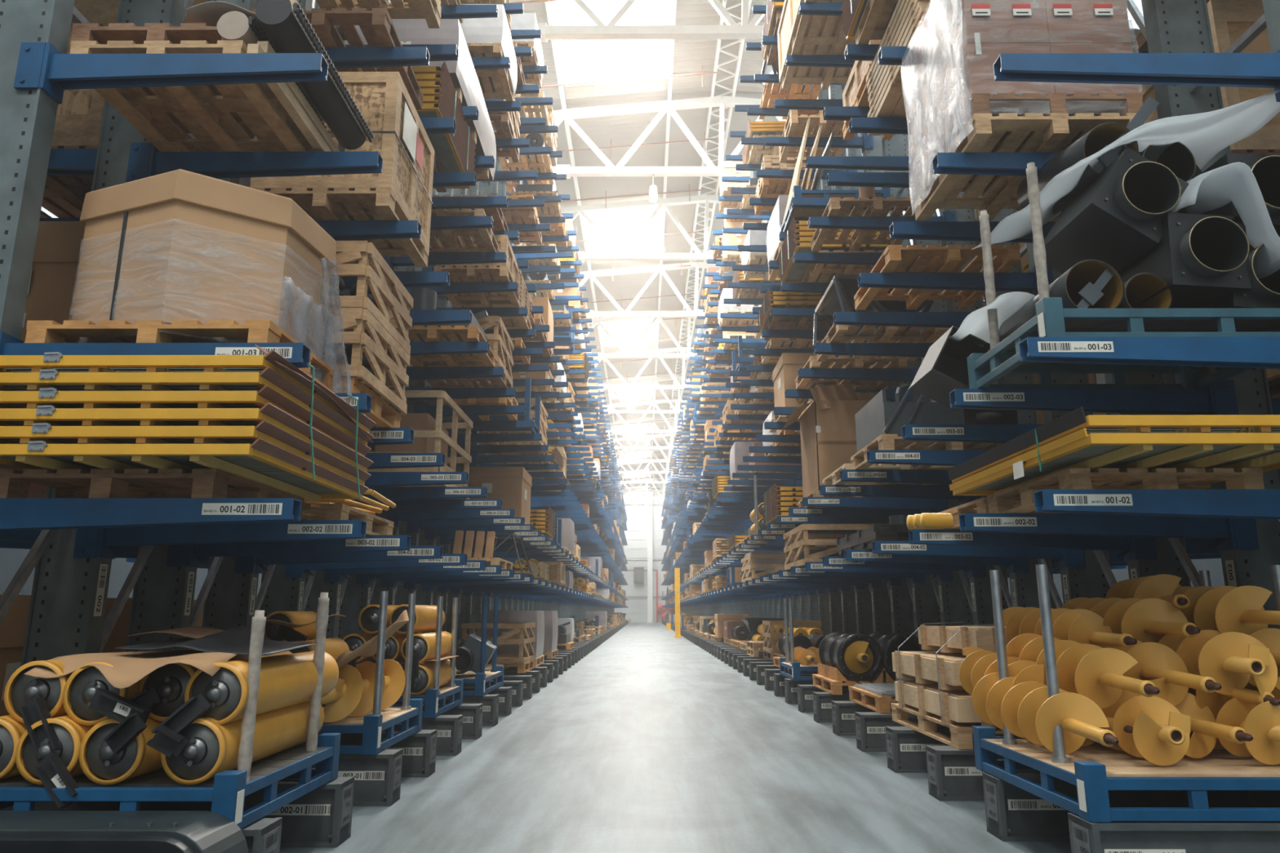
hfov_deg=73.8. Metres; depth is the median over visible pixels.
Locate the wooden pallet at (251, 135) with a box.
[249,133,253,138]
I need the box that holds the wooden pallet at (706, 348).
[702,346,718,359]
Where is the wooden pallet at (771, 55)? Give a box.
[766,10,782,65]
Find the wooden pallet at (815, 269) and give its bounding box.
[802,249,884,293]
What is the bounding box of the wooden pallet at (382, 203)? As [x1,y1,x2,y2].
[253,187,429,266]
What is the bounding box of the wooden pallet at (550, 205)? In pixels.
[511,191,562,216]
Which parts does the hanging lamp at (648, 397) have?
globe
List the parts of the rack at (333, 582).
arm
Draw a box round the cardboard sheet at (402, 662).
[396,655,458,664]
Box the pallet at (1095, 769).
[972,564,1279,822]
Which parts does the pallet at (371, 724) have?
frame, corner post, corner post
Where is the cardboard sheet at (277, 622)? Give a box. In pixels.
[248,613,344,627]
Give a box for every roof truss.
[519,95,786,178]
[537,0,768,42]
[560,194,764,262]
[579,261,719,319]
[584,310,708,359]
[591,346,699,390]
[597,375,688,414]
[604,398,685,434]
[606,417,681,449]
[613,433,675,462]
[613,448,677,474]
[617,458,670,484]
[618,468,670,492]
[621,477,669,499]
[622,484,669,506]
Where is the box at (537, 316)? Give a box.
[524,313,547,337]
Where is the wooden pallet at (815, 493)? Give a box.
[798,489,872,506]
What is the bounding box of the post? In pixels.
[673,568,681,637]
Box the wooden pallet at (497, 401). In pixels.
[442,397,517,420]
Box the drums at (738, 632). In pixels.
[731,625,753,639]
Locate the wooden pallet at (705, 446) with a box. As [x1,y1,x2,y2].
[702,445,723,453]
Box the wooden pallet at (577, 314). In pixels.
[566,304,580,319]
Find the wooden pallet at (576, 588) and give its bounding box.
[573,586,580,591]
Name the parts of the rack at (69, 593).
arm, arm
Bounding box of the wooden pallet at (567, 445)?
[547,439,570,453]
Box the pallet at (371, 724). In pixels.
[317,591,422,755]
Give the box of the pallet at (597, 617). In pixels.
[570,615,599,633]
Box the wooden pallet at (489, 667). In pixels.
[468,664,502,671]
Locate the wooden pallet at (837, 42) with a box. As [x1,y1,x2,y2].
[781,0,855,89]
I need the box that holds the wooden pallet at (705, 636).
[703,633,715,639]
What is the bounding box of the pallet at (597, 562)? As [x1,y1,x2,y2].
[595,559,598,575]
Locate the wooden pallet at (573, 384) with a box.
[571,382,577,394]
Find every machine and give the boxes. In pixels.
[408,287,488,355]
[515,180,558,213]
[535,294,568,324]
[557,622,570,643]
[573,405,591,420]
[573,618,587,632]
[573,619,581,636]
[607,616,612,625]
[688,617,693,626]
[696,328,705,346]
[701,618,711,632]
[704,502,712,515]
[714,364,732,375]
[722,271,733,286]
[746,170,758,207]
[747,525,751,535]
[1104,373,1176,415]
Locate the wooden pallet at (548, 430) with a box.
[546,429,561,439]
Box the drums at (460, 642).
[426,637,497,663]
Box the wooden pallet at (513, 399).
[459,396,518,405]
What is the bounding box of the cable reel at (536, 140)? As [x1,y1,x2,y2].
[514,132,546,172]
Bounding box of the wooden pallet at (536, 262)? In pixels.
[527,258,559,279]
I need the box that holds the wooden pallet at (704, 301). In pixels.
[702,299,719,312]
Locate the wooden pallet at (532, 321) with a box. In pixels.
[530,313,534,324]
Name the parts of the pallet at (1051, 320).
corner post, corner post, frame, corner post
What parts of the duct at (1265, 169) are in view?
plate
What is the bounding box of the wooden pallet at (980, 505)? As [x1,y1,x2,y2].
[939,497,1057,528]
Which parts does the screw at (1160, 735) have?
wear plate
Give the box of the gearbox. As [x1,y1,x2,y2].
[448,633,497,674]
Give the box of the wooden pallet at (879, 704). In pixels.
[848,685,898,713]
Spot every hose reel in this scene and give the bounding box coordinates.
[657,604,666,613]
[661,613,667,620]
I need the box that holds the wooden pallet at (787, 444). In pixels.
[764,442,800,456]
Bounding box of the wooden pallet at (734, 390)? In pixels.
[730,381,750,393]
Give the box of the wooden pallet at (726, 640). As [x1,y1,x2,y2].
[723,637,751,644]
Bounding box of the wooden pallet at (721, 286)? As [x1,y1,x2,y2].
[716,280,732,297]
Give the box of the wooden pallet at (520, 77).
[512,41,525,84]
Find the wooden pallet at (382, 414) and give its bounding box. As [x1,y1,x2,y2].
[336,376,401,427]
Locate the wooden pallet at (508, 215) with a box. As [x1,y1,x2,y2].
[502,210,542,244]
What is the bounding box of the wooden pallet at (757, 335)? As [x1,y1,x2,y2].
[754,324,761,338]
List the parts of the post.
post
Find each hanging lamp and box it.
[645,432,648,444]
[646,389,650,404]
[647,316,653,336]
[648,174,657,202]
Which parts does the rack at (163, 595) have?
arm, arm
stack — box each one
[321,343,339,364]
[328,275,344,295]
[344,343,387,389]
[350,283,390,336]
[460,268,532,325]
[501,194,541,240]
[517,242,559,276]
[579,302,589,327]
[580,559,589,567]
[588,582,595,594]
[601,568,604,579]
[683,541,686,549]
[688,584,702,595]
[712,537,733,559]
[755,155,816,212]
[866,0,932,135]
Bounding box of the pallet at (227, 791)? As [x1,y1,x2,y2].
[0,592,340,830]
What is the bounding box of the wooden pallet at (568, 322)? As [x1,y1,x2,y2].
[551,310,572,326]
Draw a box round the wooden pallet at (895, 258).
[853,244,1021,310]
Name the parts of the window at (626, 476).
pane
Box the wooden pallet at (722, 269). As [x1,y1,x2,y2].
[719,253,742,275]
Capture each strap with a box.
[309,364,315,480]
[346,393,359,498]
[897,622,964,707]
[935,623,994,722]
[1034,427,1041,471]
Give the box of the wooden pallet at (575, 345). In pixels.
[569,338,582,353]
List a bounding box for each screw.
[320,658,405,722]
[794,646,815,664]
[807,646,821,663]
[959,647,1044,695]
[971,672,1119,754]
[1003,606,1137,648]
[1005,633,1159,708]
[1060,597,1200,643]
[1081,715,1133,746]
[1101,689,1190,765]
[1103,640,1222,706]
[1105,573,1189,608]
[1158,630,1277,698]
[1171,585,1279,635]
[1174,692,1253,758]
[1187,687,1279,720]
[1189,697,1279,764]
[1244,683,1279,699]
[1247,627,1279,689]
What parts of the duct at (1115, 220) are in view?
plate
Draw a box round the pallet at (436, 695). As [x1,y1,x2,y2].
[321,595,463,718]
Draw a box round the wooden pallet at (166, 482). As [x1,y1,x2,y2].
[0,468,304,519]
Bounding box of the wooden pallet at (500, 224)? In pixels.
[431,195,508,231]
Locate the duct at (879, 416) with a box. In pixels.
[854,383,1017,452]
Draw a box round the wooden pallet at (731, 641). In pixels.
[728,639,751,645]
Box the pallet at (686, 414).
[685,404,693,423]
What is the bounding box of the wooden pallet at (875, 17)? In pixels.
[854,0,898,44]
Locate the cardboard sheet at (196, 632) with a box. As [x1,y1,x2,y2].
[128,626,224,638]
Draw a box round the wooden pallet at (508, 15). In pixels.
[459,0,511,30]
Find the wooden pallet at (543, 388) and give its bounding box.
[512,385,556,403]
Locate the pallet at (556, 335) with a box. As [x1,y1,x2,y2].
[552,311,574,350]
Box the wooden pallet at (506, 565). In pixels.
[466,557,512,569]
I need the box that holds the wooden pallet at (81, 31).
[70,22,253,136]
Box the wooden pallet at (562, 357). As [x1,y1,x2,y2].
[554,355,569,369]
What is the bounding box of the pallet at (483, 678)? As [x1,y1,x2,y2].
[444,595,503,696]
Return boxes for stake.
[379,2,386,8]
[753,475,758,532]
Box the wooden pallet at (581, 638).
[575,635,584,641]
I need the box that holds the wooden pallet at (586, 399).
[559,397,589,406]
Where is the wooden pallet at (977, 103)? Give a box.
[912,93,1142,202]
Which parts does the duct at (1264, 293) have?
casing, plate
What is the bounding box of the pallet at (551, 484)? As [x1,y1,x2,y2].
[531,484,565,491]
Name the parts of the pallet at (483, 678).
frame, corner post, corner post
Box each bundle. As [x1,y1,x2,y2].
[357,62,475,188]
[502,447,564,470]
[512,560,539,576]
[529,506,555,537]
[533,561,549,579]
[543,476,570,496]
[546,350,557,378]
[559,251,580,279]
[563,351,589,378]
[577,476,596,488]
[602,455,608,464]
[682,591,689,597]
[689,373,707,382]
[700,288,716,306]
[708,574,716,590]
[711,474,734,498]
[728,533,748,548]
[732,260,781,298]
[742,119,786,164]
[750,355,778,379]
[756,288,824,333]
[760,0,784,60]
[763,483,803,524]
[777,217,889,283]
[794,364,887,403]
[840,0,897,39]
[1022,260,1029,293]
[1204,484,1211,488]
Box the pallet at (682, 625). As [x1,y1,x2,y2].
[681,614,702,629]
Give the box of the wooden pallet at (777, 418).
[768,414,799,432]
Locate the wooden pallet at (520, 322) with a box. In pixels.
[455,301,532,328]
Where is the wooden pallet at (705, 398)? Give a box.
[703,397,728,406]
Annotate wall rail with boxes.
[625,559,662,597]
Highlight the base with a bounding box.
[0,810,248,852]
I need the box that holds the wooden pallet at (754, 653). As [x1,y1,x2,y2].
[746,647,763,657]
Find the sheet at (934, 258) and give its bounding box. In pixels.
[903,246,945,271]
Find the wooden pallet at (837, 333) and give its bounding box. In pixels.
[817,324,948,361]
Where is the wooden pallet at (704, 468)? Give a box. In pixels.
[702,468,729,475]
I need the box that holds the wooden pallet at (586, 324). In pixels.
[580,317,589,328]
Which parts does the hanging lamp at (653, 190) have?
globe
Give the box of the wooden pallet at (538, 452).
[492,451,550,463]
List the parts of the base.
plate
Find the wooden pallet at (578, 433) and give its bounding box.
[571,431,582,440]
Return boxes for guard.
[665,623,671,630]
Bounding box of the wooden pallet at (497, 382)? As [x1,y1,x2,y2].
[422,361,512,387]
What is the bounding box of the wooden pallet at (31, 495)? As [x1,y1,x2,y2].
[27,492,46,497]
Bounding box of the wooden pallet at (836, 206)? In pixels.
[810,197,915,251]
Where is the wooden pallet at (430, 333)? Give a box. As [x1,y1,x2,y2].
[395,325,496,367]
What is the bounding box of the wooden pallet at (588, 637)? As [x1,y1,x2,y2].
[575,634,591,639]
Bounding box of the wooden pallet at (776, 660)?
[773,657,798,670]
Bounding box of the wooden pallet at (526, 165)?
[497,154,554,184]
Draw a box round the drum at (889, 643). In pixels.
[867,631,928,680]
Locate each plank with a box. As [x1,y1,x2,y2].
[452,530,463,553]
[463,530,474,559]
[473,531,484,559]
[484,531,495,558]
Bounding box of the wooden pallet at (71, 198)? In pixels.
[40,145,97,217]
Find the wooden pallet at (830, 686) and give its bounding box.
[812,674,895,694]
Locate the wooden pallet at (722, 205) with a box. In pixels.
[719,185,745,211]
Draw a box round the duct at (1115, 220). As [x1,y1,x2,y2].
[1044,147,1189,274]
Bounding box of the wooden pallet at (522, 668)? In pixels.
[487,659,533,673]
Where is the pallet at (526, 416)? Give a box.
[461,377,540,433]
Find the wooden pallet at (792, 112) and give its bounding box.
[778,109,844,151]
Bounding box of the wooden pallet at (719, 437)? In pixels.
[717,431,756,439]
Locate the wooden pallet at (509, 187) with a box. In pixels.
[506,180,548,194]
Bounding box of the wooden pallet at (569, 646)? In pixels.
[557,642,573,649]
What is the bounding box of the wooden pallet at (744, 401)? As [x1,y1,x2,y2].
[734,398,770,413]
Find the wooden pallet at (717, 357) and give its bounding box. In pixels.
[712,354,748,365]
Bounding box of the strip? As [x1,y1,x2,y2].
[1119,97,1159,149]
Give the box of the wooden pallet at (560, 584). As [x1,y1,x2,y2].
[554,582,565,586]
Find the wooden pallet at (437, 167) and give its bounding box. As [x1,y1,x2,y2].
[433,151,446,192]
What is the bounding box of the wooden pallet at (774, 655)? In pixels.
[771,653,790,661]
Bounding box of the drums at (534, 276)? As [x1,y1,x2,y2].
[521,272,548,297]
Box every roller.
[0,715,26,779]
[4,649,173,759]
[15,715,94,808]
[62,661,151,725]
[79,712,163,785]
[128,650,292,721]
[146,701,324,785]
[151,650,338,734]
[263,611,316,641]
[288,637,349,660]
[342,632,377,667]
[358,604,399,633]
[371,631,422,661]
[389,604,445,634]
[399,662,424,670]
[400,631,451,678]
[410,658,456,695]
[750,502,764,523]
[750,517,767,534]
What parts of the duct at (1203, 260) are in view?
plate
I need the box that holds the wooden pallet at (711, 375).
[708,365,732,377]
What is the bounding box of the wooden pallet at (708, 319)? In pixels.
[705,312,719,328]
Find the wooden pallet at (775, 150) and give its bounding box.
[746,134,798,164]
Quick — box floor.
[280,622,1071,852]
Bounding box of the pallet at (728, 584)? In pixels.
[726,566,739,586]
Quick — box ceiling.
[311,0,786,489]
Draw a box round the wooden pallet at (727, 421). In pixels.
[722,419,764,432]
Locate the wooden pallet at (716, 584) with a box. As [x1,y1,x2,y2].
[712,581,726,587]
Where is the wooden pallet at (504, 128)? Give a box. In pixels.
[488,112,519,162]
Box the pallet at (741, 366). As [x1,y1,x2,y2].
[732,335,751,382]
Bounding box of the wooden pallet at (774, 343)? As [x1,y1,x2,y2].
[761,337,822,364]
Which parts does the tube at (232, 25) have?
chain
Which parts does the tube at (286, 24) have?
chain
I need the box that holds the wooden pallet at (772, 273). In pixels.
[768,242,782,280]
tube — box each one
[217,10,326,128]
[255,0,374,149]
[906,515,915,529]
[912,514,944,528]
[920,512,953,528]
[998,259,1124,342]
[1017,122,1138,213]
[1116,272,1172,308]
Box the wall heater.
[633,567,644,583]
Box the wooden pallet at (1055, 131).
[913,112,1145,220]
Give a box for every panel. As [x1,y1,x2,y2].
[0,349,376,433]
[0,366,373,446]
[0,385,371,457]
[0,402,373,472]
[0,419,371,485]
[0,437,368,502]
[947,406,1279,483]
[949,427,1279,495]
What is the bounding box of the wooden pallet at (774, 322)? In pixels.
[763,315,833,340]
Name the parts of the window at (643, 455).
pane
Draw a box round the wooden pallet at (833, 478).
[822,463,954,484]
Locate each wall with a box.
[0,206,262,599]
[613,488,671,622]
[983,0,1225,608]
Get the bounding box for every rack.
[0,0,328,852]
[0,0,382,847]
[0,0,429,806]
[115,0,458,777]
[125,0,478,755]
[197,0,497,739]
[261,0,511,726]
[366,3,523,715]
[394,46,532,706]
[415,29,541,699]
[431,65,547,693]
[446,97,552,687]
[458,125,558,682]
[471,151,562,678]
[481,159,566,674]
[490,159,569,671]
[498,186,573,668]
[506,230,576,665]
[512,246,579,662]
[518,260,582,660]
[523,274,584,658]
[528,286,586,657]
[533,297,588,654]
[537,308,590,653]
[541,319,591,652]
[545,328,594,650]
[548,337,595,648]
[551,345,597,648]
[554,353,598,646]
[557,360,599,645]
[560,367,601,644]
[562,373,602,644]
[564,380,603,643]
[566,386,604,642]
[568,391,605,641]
[570,396,606,640]
[572,402,607,639]
[574,407,608,639]
[576,411,608,638]
[577,416,609,637]
[578,420,610,637]
[580,424,611,636]
[582,428,612,635]
[583,431,613,635]
[584,435,613,635]
[586,439,613,629]
[586,442,614,634]
[588,445,615,633]
[589,448,616,633]
[590,451,616,611]
[591,454,617,632]
[592,457,617,611]
[593,459,617,631]
[594,462,618,631]
[595,464,618,611]
[595,466,619,631]
[596,469,619,626]
[597,471,620,630]
[598,474,620,611]
[599,475,621,629]
[600,478,621,625]
[600,480,621,607]
[600,482,622,628]
[601,484,622,611]
[602,485,622,628]
[603,487,622,608]
[603,488,622,611]
[604,490,623,627]
[604,492,623,608]
[604,493,623,623]
[605,495,624,626]
[606,497,624,608]
[606,498,624,613]
[607,500,625,626]
[607,501,625,622]
[608,502,625,613]
[608,504,626,626]
[608,505,626,613]
[609,506,626,599]
[609,507,626,613]
[610,509,626,625]
[610,510,626,622]
[611,512,626,613]
[612,515,627,608]
[612,515,627,612]
[613,517,627,612]
[613,520,628,608]
[617,513,627,624]
[618,519,628,623]
[661,513,671,585]
[662,504,675,624]
[662,506,671,607]
[662,507,671,624]
[662,509,671,599]
[662,510,672,607]
[662,511,671,621]
[663,499,681,625]
[663,500,680,607]
[663,502,671,607]
[663,502,680,622]
[664,494,683,625]
[664,496,682,608]
[664,497,682,613]
[665,490,684,613]
[665,492,684,623]
[665,493,684,622]
[666,481,688,613]
[666,484,687,623]
[666,485,686,623]
[666,487,685,623]
[666,488,685,613]
[667,478,688,613]
[667,480,688,609]
[668,471,691,613]
[668,474,690,613]
[668,475,689,613]
[669,467,693,629]
[669,470,692,613]
[670,462,694,630]
[670,465,693,613]
[671,455,697,631]
[671,457,696,630]
[671,460,695,613]
[672,449,699,631]
[672,453,697,613]
[673,447,700,615]
[674,440,702,627]
[674,444,701,615]
[675,431,706,615]
[675,434,704,628]
[675,438,703,615]
[676,427,707,615]
[677,423,708,635]
[678,419,710,635]
[679,416,711,635]
[680,407,715,636]
[680,411,713,636]
[681,402,716,637]
[682,397,718,638]
[683,392,719,639]
[684,382,724,640]
[684,387,722,639]
[686,376,726,640]
[687,369,728,641]
[688,363,731,643]
[689,356,733,644]
[690,349,737,644]
[692,341,740,645]
[693,333,743,646]
[695,324,746,648]
[697,315,750,648]
[698,306,754,650]
[700,295,758,652]
[702,284,763,653]
[704,271,768,655]
[706,259,773,657]
[709,245,779,659]
[711,220,785,661]
[715,213,791,663]
[718,195,800,666]
[721,176,809,669]
[725,155,818,672]
[729,131,830,676]
[734,84,842,680]
[739,75,857,684]
[745,42,873,690]
[752,4,892,696]
[761,35,914,703]
[770,0,1009,712]
[785,54,1060,723]
[798,2,1126,735]
[822,106,1127,751]
[844,44,1221,773]
[877,46,1220,800]
[932,0,1279,841]
[993,0,1279,852]
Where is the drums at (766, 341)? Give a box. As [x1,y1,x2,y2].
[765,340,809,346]
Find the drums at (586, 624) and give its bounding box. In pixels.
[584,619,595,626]
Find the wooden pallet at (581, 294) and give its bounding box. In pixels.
[580,290,583,305]
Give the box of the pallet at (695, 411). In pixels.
[693,402,719,425]
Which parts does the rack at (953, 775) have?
arm, arm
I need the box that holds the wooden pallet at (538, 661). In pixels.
[506,654,544,666]
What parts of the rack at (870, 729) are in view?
arm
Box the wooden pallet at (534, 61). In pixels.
[515,41,542,88]
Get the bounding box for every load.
[101,598,204,653]
[239,177,249,186]
[355,18,496,180]
[459,4,516,95]
[480,610,544,657]
[511,13,543,80]
[514,180,556,191]
[524,297,553,356]
[543,610,558,651]
[548,518,574,553]
[550,273,580,317]
[553,346,568,359]
[554,362,566,398]
[557,617,574,641]
[564,570,573,588]
[568,323,583,348]
[570,382,587,401]
[573,413,583,439]
[580,445,592,462]
[580,556,602,576]
[585,611,607,628]
[592,458,600,477]
[592,462,599,479]
[595,588,609,598]
[601,430,609,446]
[603,568,608,582]
[616,526,619,537]
[667,608,675,620]
[683,405,692,428]
[689,419,704,439]
[700,469,712,484]
[701,581,703,593]
[703,454,729,471]
[718,288,761,324]
[722,331,754,346]
[724,208,757,225]
[729,441,762,479]
[742,230,767,274]
[744,551,786,577]
[750,386,771,399]
[762,410,793,446]
[767,195,789,268]
[901,0,1138,199]
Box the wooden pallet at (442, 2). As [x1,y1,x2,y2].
[386,0,462,22]
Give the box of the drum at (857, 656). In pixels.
[817,631,885,680]
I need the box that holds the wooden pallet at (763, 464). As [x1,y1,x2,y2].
[749,464,800,479]
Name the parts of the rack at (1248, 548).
arm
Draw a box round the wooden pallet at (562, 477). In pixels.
[532,473,567,485]
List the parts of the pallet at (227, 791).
frame, corner post, corner post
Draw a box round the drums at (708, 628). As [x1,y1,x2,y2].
[706,622,715,634]
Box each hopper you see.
[599,532,604,540]
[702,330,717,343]
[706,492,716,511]
[740,617,783,640]
[759,60,805,93]
[813,274,933,346]
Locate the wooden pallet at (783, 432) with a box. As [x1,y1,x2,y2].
[774,430,800,446]
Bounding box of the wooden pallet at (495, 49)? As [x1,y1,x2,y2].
[466,42,514,101]
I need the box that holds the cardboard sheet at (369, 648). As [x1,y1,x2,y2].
[335,609,408,670]
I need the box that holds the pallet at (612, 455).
[608,455,614,468]
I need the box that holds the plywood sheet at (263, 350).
[254,344,373,443]
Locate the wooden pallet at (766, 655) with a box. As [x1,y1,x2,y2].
[763,650,779,660]
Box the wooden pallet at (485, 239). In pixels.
[429,208,499,252]
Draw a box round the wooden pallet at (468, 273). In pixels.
[433,265,519,306]
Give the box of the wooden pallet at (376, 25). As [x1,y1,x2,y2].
[251,8,423,110]
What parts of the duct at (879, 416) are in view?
handle, plate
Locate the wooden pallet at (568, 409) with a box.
[533,407,573,419]
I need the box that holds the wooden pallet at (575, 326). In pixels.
[572,323,577,336]
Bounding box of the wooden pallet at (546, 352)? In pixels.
[529,348,554,366]
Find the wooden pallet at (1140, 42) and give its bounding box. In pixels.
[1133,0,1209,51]
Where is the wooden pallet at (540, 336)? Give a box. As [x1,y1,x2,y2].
[520,319,546,342]
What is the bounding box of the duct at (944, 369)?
[909,325,990,412]
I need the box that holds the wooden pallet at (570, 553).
[568,551,574,557]
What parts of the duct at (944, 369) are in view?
plate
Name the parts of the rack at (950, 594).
arm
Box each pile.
[514,559,549,580]
[533,419,555,430]
[573,577,589,591]
[683,616,693,625]
[706,619,715,631]
[717,342,745,359]
[751,624,784,647]
[776,626,823,651]
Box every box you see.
[0,463,47,493]
[0,594,31,716]
[20,221,85,342]
[71,168,351,398]
[182,0,206,22]
[468,466,532,524]
[511,362,553,391]
[524,313,547,337]
[550,422,571,446]
[559,218,575,253]
[572,503,589,517]
[573,534,577,555]
[577,578,589,591]
[583,418,596,439]
[587,382,598,398]
[587,439,600,448]
[598,394,604,407]
[608,548,614,560]
[609,592,614,600]
[680,613,697,625]
[684,573,689,580]
[691,377,703,399]
[699,383,721,413]
[704,419,719,452]
[704,550,712,566]
[705,266,719,293]
[714,613,748,637]
[719,160,750,204]
[721,222,756,268]
[723,621,743,638]
[728,567,742,582]
[730,363,751,392]
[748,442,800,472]
[772,352,834,422]
[782,383,893,497]
[789,532,854,561]
[858,186,880,231]
[895,675,915,681]
[1019,242,1027,271]
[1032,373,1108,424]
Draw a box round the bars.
[303,488,395,515]
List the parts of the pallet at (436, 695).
frame, corner post, corner post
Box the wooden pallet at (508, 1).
[467,0,511,20]
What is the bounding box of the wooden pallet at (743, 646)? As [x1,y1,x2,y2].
[739,642,746,650]
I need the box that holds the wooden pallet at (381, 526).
[302,503,394,534]
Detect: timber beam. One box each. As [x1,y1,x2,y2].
[246,44,331,151]
[257,40,339,151]
[289,0,359,111]
[454,87,462,103]
[470,130,476,144]
[473,168,488,179]
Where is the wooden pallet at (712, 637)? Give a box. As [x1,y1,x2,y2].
[710,635,715,640]
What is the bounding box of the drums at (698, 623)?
[696,621,699,630]
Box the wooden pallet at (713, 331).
[708,329,722,343]
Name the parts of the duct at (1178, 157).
plate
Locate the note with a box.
[1012,460,1024,479]
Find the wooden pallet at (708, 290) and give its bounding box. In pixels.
[705,280,719,295]
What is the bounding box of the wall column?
[647,493,652,622]
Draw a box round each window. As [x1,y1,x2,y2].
[600,318,657,346]
[608,377,654,399]
[614,418,653,434]
[619,448,651,459]
[622,468,650,478]
[624,484,649,493]
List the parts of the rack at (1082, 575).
arm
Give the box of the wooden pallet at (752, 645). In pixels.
[746,640,777,649]
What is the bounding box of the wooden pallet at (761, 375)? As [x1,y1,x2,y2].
[754,372,773,387]
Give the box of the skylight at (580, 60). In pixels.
[550,0,671,87]
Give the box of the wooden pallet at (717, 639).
[714,636,723,642]
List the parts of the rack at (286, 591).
arm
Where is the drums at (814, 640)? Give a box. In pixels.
[777,633,826,657]
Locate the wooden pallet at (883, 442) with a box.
[850,434,1003,469]
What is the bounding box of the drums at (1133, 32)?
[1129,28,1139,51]
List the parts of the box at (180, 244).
lid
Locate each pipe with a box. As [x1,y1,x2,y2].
[509,0,725,11]
[541,65,716,95]
[558,132,717,159]
[561,184,701,208]
[575,226,703,248]
[583,260,690,280]
[586,293,693,308]
[589,317,684,331]
[596,334,685,351]
[598,358,671,368]
[598,368,681,382]
[604,382,668,392]
[607,395,676,407]
[613,419,673,427]
[613,436,671,442]
[627,569,657,622]
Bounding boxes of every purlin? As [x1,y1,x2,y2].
[544,1,625,494]
[649,0,676,489]
[659,0,742,489]
[665,0,751,488]
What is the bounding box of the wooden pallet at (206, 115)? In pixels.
[69,40,315,151]
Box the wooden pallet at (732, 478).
[730,478,777,486]
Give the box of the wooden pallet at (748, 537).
[742,534,751,543]
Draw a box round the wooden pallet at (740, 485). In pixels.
[734,484,766,492]
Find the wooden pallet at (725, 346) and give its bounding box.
[722,333,761,349]
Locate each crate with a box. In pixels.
[47,0,119,217]
[249,71,434,251]
[324,307,409,414]
[325,240,413,355]
[336,0,441,12]
[367,390,473,498]
[422,315,514,385]
[435,235,519,295]
[460,622,535,663]
[481,398,547,444]
[488,97,520,151]
[519,105,557,151]
[537,446,566,476]
[539,561,565,583]
[541,382,574,411]
[564,452,583,470]
[573,621,584,634]
[576,544,580,561]
[609,617,614,624]
[684,587,689,597]
[689,564,704,577]
[693,522,701,534]
[693,615,695,629]
[694,615,714,630]
[699,616,714,631]
[703,382,730,400]
[703,578,712,591]
[704,294,719,324]
[708,321,719,339]
[714,424,751,447]
[715,574,726,586]
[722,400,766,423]
[741,554,786,582]
[762,620,821,653]
[777,0,849,83]
[783,524,872,569]
[842,40,881,123]
[892,650,965,690]
[894,680,995,728]
[917,625,1008,655]
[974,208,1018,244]
[1137,0,1279,152]
[1266,368,1279,377]
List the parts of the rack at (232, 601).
arm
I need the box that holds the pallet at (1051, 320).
[966,162,1279,388]
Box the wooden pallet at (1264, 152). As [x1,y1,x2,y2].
[1230,149,1279,155]
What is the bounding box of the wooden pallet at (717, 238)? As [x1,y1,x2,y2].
[712,236,722,253]
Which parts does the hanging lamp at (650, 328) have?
globe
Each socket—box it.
[1171,730,1182,742]
[1251,662,1262,672]
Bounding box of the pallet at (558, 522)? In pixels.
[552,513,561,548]
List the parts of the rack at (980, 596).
arm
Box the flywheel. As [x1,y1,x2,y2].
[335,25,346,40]
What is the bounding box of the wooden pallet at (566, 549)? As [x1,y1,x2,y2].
[561,546,569,554]
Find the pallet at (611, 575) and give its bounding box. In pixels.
[608,573,613,586]
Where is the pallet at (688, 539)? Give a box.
[686,525,690,544]
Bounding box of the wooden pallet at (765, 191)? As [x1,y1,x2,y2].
[754,177,813,215]
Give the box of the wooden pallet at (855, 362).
[795,355,906,389]
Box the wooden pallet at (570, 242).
[555,235,574,257]
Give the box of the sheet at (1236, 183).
[1169,162,1279,279]
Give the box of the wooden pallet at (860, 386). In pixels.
[801,383,888,405]
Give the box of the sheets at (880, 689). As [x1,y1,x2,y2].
[853,683,895,696]
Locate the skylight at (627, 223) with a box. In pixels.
[582,206,662,253]
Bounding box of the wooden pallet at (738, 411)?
[734,403,771,420]
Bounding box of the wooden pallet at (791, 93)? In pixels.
[759,83,821,119]
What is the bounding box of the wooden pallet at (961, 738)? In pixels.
[890,702,1004,749]
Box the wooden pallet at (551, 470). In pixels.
[506,462,558,471]
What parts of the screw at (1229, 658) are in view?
wear plate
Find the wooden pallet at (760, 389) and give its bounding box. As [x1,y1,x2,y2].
[751,386,774,404]
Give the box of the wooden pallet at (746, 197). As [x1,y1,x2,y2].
[740,185,756,208]
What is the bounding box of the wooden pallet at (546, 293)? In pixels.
[524,280,555,299]
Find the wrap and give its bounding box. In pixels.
[186,0,325,122]
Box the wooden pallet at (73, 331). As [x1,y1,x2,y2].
[24,320,338,393]
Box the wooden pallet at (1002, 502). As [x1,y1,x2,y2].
[986,467,1264,513]
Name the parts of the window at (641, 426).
pane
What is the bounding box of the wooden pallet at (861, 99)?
[842,63,892,139]
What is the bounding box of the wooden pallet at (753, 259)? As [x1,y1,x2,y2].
[743,253,778,280]
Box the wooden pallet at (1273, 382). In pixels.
[1267,373,1279,397]
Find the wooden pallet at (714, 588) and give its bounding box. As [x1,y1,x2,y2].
[712,586,724,591]
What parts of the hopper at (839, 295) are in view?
leg plate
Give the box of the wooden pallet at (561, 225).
[525,222,567,247]
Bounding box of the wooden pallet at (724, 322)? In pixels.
[719,310,757,326]
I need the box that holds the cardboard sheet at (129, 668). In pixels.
[24,649,236,688]
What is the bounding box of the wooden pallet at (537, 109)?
[514,90,550,125]
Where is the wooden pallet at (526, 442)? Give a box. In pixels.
[482,431,546,452]
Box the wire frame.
[483,533,533,575]
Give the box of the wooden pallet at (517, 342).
[487,337,530,364]
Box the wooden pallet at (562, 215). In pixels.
[547,214,567,235]

